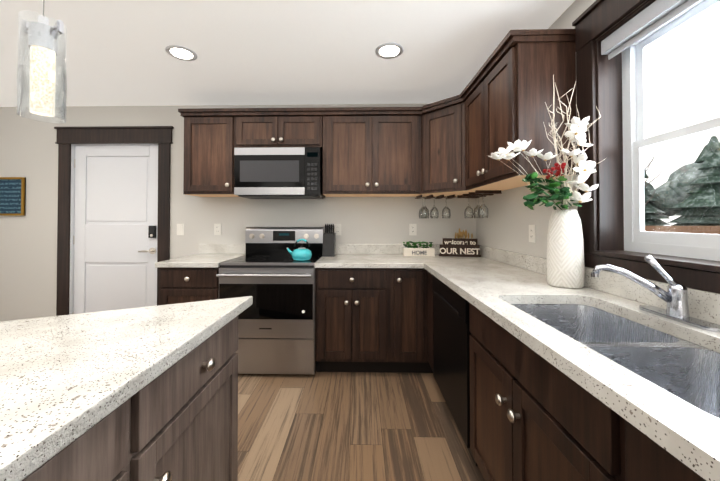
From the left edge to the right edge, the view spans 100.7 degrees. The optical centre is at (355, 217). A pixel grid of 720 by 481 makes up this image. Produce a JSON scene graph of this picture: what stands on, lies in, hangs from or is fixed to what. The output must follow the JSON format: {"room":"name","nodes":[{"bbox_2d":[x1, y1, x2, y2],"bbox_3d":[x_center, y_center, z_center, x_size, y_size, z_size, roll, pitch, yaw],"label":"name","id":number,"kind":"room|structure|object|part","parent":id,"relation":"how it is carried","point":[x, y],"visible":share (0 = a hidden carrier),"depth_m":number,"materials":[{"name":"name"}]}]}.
{"room":"kitchen","nodes":[
{"label":"kitchen","id":0,"kind":"room"},
{"bbox_2d":[0,104,475,321],"bbox_3d":[-1.685,0.066,3.141,6.130,2.440,0.160,0,-1,1],"label":"wall","id":1,"kind":"structure","parent":0,"point":[28,243],"depth_m":3.07,"materials":[{"name":"paint"}]},
{"bbox_2d":[0,177,25,215],"bbox_3d":[-3.587,-0.217,3.089,0.330,0.395,0.023,0,-1,1],"label":"picture frame","id":2,"kind":"object","parent":1,"relation":"attached to","point":[12,195],"visible":0.95,"depth_m":3.09,"materials":[{"name":"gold metal"}]},
{"bbox_2d":[54,126,173,315],"bbox_3d":[-2.480,0.178,3.138,1.226,2.217,0.196,0,-1,1],"label":"door frame","id":3,"kind":"structure","parent":1,"relation":"attached to","point":[160,136],"depth_m":3.06,"materials":[{"name":"brown wood"}]},
{"bbox_2d":[72,145,157,313],"bbox_3d":[-2.484,0.260,3.092,0.912,2.028,0.105,0,-1,1],"label":"door","id":4,"kind":"structure","parent":1,"relation":"in","point":[115,225],"depth_m":3.11,"materials":[{"name":"white paint"}]},
{"bbox_2d":[177,224,183,234],"bbox_3d":[-1.792,0.123,3.055,0.072,0.117,0.012,0,-1,1],"label":"switch plate","id":5,"kind":"object","parent":1,"relation":"attached to","point":[180,229],"visible":1,"depth_m":3.06,"materials":[{"name":"white plastic"}]},
{"bbox_2d":[182,109,238,196],"bbox_3d":[-1.342,-0.585,2.896,0.480,0.747,0.327,0,-1,1],"label":"upper cabinet","id":6,"kind":"object","parent":1,"relation":"attached to","point":[208,133],"depth_m":2.74,"materials":[{"name":"brown wood"}]},
{"bbox_2d":[214,224,220,234],"bbox_3d":[-1.406,0.123,3.050,0.072,0.117,0.008,0,-1,1],"label":"electrical outlet plate","id":7,"kind":"object","parent":1,"relation":"attached to","point":[217,229],"visible":1,"depth_m":3.05,"materials":[{"name":"white plastic"}]},
{"bbox_2d":[234,109,285,147],"bbox_3d":[-0.875,-0.800,2.890,0.454,0.317,0.327,0,-1,1],"label":"upper cabinet","id":8,"kind":"object","parent":1,"relation":"attached to","point":[253,128],"depth_m":2.73,"materials":[{"name":"brown wood"}]},
{"bbox_2d":[234,147,324,198],"bbox_3d":[-0.691,-0.403,2.847,0.766,0.432,0.394,0,-1,1],"label":"microwave","id":9,"kind":"object","parent":8,"relation":"attached to","point":[280,173],"visible":0.98,"depth_m":2.65,"materials":[{"name":"black plastic"}]},
{"bbox_2d":[286,109,321,149],"bbox_3d":[-0.527,-0.800,2.883,0.453,0.317,0.327,0,-1,1],"label":"upper cabinet","id":10,"kind":"object","parent":1,"relation":"attached to","point":[303,126],"depth_m":2.72,"materials":[{"name":"brown wood"}]},
{"bbox_2d":[334,224,340,234],"bbox_3d":[-0.177,0.123,3.025,0.072,0.117,0.008,0,-1,1],"label":"electrical outlet plate","id":11,"kind":"object","parent":1,"relation":"attached to","point":[337,229],"visible":0.98,"depth_m":3.02,"materials":[{"name":"white plastic"}]},
{"bbox_2d":[322,109,361,196],"bbox_3d":[-0.039,-0.585,2.870,0.511,0.747,0.327,0,-1,1],"label":"upper cabinet","id":12,"kind":"object","parent":1,"relation":"attached to","point":[341,128],"depth_m":2.71,"materials":[{"name":"brown wood"}]},
{"bbox_2d":[362,107,433,196],"bbox_3d":[0.384,-0.586,2.833,0.581,0.747,0.384,0,-1,1],"label":"upper cabinet","id":13,"kind":"object","parent":1,"relation":"attached to","point":[391,136],"depth_m":2.71,"materials":[{"name":"brown wood"}]},
{"bbox_2d":[409,224,416,234],"bbox_3d":[0.583,0.123,3.010,0.072,0.117,0.008,0,-1,1],"label":"electrical outlet plate","id":14,"kind":"object","parent":1,"relation":"attached to","point":[412,229],"visible":1,"depth_m":3.01,"materials":[{"name":"white plastic"}]},
{"bbox_2d":[422,97,468,196],"bbox_3d":[0.905,-0.587,2.708,0.608,0.747,0.613,0,-1,1],"label":"upper cabinet","id":15,"kind":"object","parent":1,"relation":"attached to","point":[447,147],"depth_m":2.58,"materials":[{"name":"brown wood"}]},
{"bbox_2d":[0,0,574,106],"bbox_3d":[-1.750,-1.244,-0.072,6.130,0.100,6.620,0,-1,1],"label":"ceiling","id":16,"kind":"structure","parent":0,"point":[277,52],"depth_m":2.05,"materials":[{"name":"paint"}]},
{"bbox_2d":[16,0,66,122],"bbox_3d":[-0.911,-0.736,0.875,0.108,0.891,0.100,0,-1,1],"label":"pendant light","id":17,"kind":"object","parent":16,"relation":"hanging from","point":[43,40],"visible":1,"depth_m":0.85,"materials":[{"name":"clear glass"}]},
{"bbox_2d":[165,45,196,60],"bbox_3d":[-1.231,-1.163,2.117,0.196,0.006,0.196,0,-1,1],"label":"recessed light","id":18,"kind":"object","parent":16,"relation":"in","point":[181,53],"visible":1,"depth_m":2.11,"materials":[{"name":"white glass"}]},
{"bbox_2d":[375,42,402,58],"bbox_3d":[0.239,-1.163,2.088,0.196,0.006,0.196,0,-1,1],"label":"recessed light","id":19,"kind":"object","parent":16,"relation":"in","point":[389,50],"visible":1,"depth_m":2.08,"materials":[{"name":"white glass"}]},
{"bbox_2d":[237,368,484,480],"bbox_3d":[-1.750,1.296,-0.104,6.130,0.100,6.620,0,-1,1],"label":"floor","id":20,"kind":"structure","parent":0,"point":[351,426],"depth_m":1.78,"materials":[{"name":"brown wood"}]},
{"bbox_2d":[22,316,237,480],"bbox_3d":[-0.929,0.807,-0.227,0.896,0.874,2.974,0,-1,1],"label":"kitchen island","id":21,"kind":"object","parent":20,"relation":"on","point":[177,421],"visible":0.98,"depth_m":0.82,"materials":[{"name":"brown wood"}]},
{"bbox_2d":[0,296,252,480],"bbox_3d":[-1.247,0.349,-0.203,1.520,0.040,3.098,0,-1,1],"label":"island countertop","id":22,"kind":"structure","parent":21,"relation":"on","point":[66,380],"depth_m":0.70,"materials":[{"name":"stone"}]},
{"bbox_2d":[159,267,219,304],"bbox_3d":[-1.343,0.844,2.725,0.505,0.874,0.632,0,-1,1],"label":"base cabinet","id":23,"kind":"object","parent":20,"relation":"on","point":[176,285],"depth_m":2.42,"materials":[{"name":"brown wood"}]},
{"bbox_2d":[155,244,245,267],"bbox_3d":[-1.345,0.336,2.717,0.511,0.140,0.662,0,-1,1],"label":"countertop","id":24,"kind":"structure","parent":23,"relation":"on","point":[210,255],"depth_m":2.72,"materials":[{"name":"stone"}]},
{"bbox_2d":[216,227,323,374],"bbox_3d":[-0.704,0.685,2.657,0.770,1.190,0.703,0,-1,1],"label":"stove","id":25,"kind":"object","parent":20,"relation":"on","point":[277,317],"visible":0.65,"depth_m":2.37,"materials":[{"name":"silver metal"}]},
{"bbox_2d":[286,239,311,260],"bbox_3d":[-0.481,0.272,2.554,0.223,0.182,0.174,0,-1,1],"label":"kettle","id":26,"kind":"object","parent":25,"relation":"on","point":[301,253],"visible":1,"depth_m":2.50,"materials":[{"name":"teal metal"}]},
{"bbox_2d":[315,268,390,372],"bbox_3d":[-0.015,0.844,2.699,0.600,0.874,0.632,0,-1,1],"label":"base cabinet","id":27,"kind":"object","parent":20,"relation":"on","point":[353,305],"depth_m":2.39,"materials":[{"name":"brown wood"}]},
{"bbox_2d":[315,244,418,267],"bbox_3d":[0.107,0.336,2.688,0.845,0.140,0.662,0,-1,1],"label":"countertop","id":28,"kind":"structure","parent":27,"relation":"on","point":[346,255],"depth_m":2.65,"materials":[{"name":"stone"}]},
{"bbox_2d":[322,224,335,256],"bbox_3d":[-0.250,0.214,2.883,0.110,0.307,0.184,0,-1,1],"label":"knife block","id":29,"kind":"object","parent":28,"relation":"on","point":[329,242],"visible":1,"depth_m":2.82,"materials":[{"name":"black plastic"}]},
{"bbox_2d":[391,268,426,372],"bbox_3d":[0.417,0.844,2.690,0.264,0.874,0.632,0,-1,1],"label":"base cabinet","id":30,"kind":"object","parent":20,"relation":"on","point":[408,285],"depth_m":2.38,"materials":[{"name":"brown wood"}]},
{"bbox_2d":[427,271,522,394],"bbox_3d":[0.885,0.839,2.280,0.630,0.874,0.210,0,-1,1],"label":"base cabinet","id":31,"kind":"object","parent":20,"relation":"on","point":[496,355],"depth_m":1.23,"materials":[{"name":"brown wood"}]},
{"bbox_2d":[432,275,477,465],"bbox_3d":[0.856,0.826,1.822,0.610,0.848,0.699,0,-1,1],"label":"dishwasher","id":32,"kind":"object","parent":31,"relation":"in","point":[451,356],"visible":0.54,"depth_m":1.70,"materials":[{"name":"black plastic"}]},
{"bbox_2d":[416,244,719,480],"bbox_3d":[0.839,0.364,1.175,0.679,0.459,3.657,0,-1,1],"label":"countertop","id":33,"kind":"structure","parent":31,"relation":"on","point":[641,354],"depth_m":0.96,"materials":[{"name":"stone"}]},
{"bbox_2d":[403,241,434,255],"bbox_3d":[0.603,0.297,2.849,0.294,0.138,0.089,0,-1,1],"label":"planter","id":34,"kind":"object","parent":33,"relation":"on","point":[424,250],"visible":1,"depth_m":2.81,"materials":[{"name":"beige wood"}]},
{"bbox_2d":[439,238,480,256],"bbox_3d":[0.979,0.282,2.805,0.370,0.168,0.040,0,-1,13],"label":"sign","id":35,"kind":"object","parent":33,"relation":"on","point":[460,247],"visible":1,"depth_m":2.80,"materials":[{"name":"brown wood"}]},
{"bbox_2d":[455,228,472,238],"bbox_3d":[1.047,0.235,2.898,0.174,0.264,0.080,0,-1,1],"label":"bundle","id":36,"kind":"object","parent":33,"relation":"on","point":[460,234],"visible":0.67,"depth_m":2.89,"materials":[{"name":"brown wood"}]},
{"bbox_2d":[488,75,604,288],"bbox_3d":[0.920,-0.188,1.483,0.475,1.074,0.278,0,-1,1],"label":"vase","id":37,"kind":"object","parent":33,"relation":"on","point":[565,256],"visible":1,"depth_m":1.47,"materials":[{"name":"ceramic"}]},
{"bbox_2d":[511,304,719,417],"bbox_3d":[0.823,0.487,0.900,0.439,0.206,0.904,0,-1,1],"label":"sink","id":38,"kind":"object","parent":33,"relation":"in","point":[688,368],"depth_m":0.88,"materials":[{"name":"silver metal"}]},
{"bbox_2d":[591,255,719,332],"bbox_3d":[0.998,0.238,1.015,0.250,0.212,0.250,0,-1,1],"label":"faucet","id":39,"kind":"object","parent":33,"relation":"on","point":[676,315],"depth_m":1.01,"materials":[{"name":"silver metal"}]},
{"bbox_2d":[476,0,719,272],"bbox_3d":[1.233,0.024,-0.228,0.160,2.440,6.460,0,-1,1],"label":"wall","id":40,"kind":"structure","parent":0,"point":[508,221],"depth_m":2.18,"materials":[{"name":"paint"}]},
{"bbox_2d":[454,65,507,192],"bbox_3d":[1.007,-0.594,2.210,0.384,0.747,0.531,0,-1,1],"label":"upper cabinet","id":41,"kind":"object","parent":40,"relation":"attached to","point":[469,106],"depth_m":2.26,"materials":[{"name":"brown wood"}]},
{"bbox_2d":[415,190,500,217],"bbox_3d":[0.880,-0.102,2.671,0.582,0.218,0.602,0,-1,1],"label":"glass rack","id":42,"kind":"object","parent":41,"relation":"hanging from","point":[479,193],"visible":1,"depth_m":2.76,"materials":[{"name":"brown wood"}]},
{"bbox_3d":[0.872,-0.095,2.699,0.502,0.205,0.546,0,-1,1],"label":"wine glass hanging","id":43,"kind":"part","parent":42,"relation":"part of"},
{"bbox_2d":[482,33,576,188],"bbox_3d":[1.028,-0.598,1.836,0.328,0.747,0.461,0,-1,1],"label":"upper cabinet","id":44,"kind":"object","parent":40,"relation":"attached to","point":[519,77],"depth_m":1.61,"materials":[{"name":"brown wood"}]},
{"bbox_2d":[529,225,535,242],"bbox_3d":[1.193,0.109,2.013,0.008,0.117,0.072,0,-1,1],"label":"electrical outlet plate","id":45,"kind":"object","parent":40,"relation":"attached to","point":[532,233],"visible":1,"depth_m":2.00,"materials":[{"name":"white plastic"}]},
{"bbox_2d":[572,0,719,293],"bbox_3d":[1.234,-0.402,0.759,0.198,1.283,1.632,0,-1,1],"label":"window","id":46,"kind":"structure","parent":40,"relation":"in","point":[599,86],"depth_m":1.41,"materials":[{"name":"brown wood"}]},
{"bbox_2d":[601,0,700,59],"bbox_3d":[1.213,-0.817,0.774,0.060,0.097,1.360,0,-1,1],"label":"window shade","id":47,"kind":"object","parent":46,"relation":"attached to","point":[653,16],"visible":0.98,"depth_m":1.25,"materials":[{"name":"grey fabric"}]},
{"label":"outside","id":48,"kind":"structure","parent":0,"visible":0},
{"bbox_3d":[70.622,1.753,-1.509,138.620,0.150,240.000,0,-1,1],"label":"ground","id":49,"kind":"structure","parent":48,"visible":0},
{"bbox_2d":[644,136,719,233],"bbox_3d":[45.793,-3.831,52.254,60.085,12.386,64.686,0,-1,1],"label":"trees","id":50,"kind":"object","parent":49,"relation":"on","point":[699,207],"depth_m":28.89,"materials":[{"name":"green plant"}]}
]}

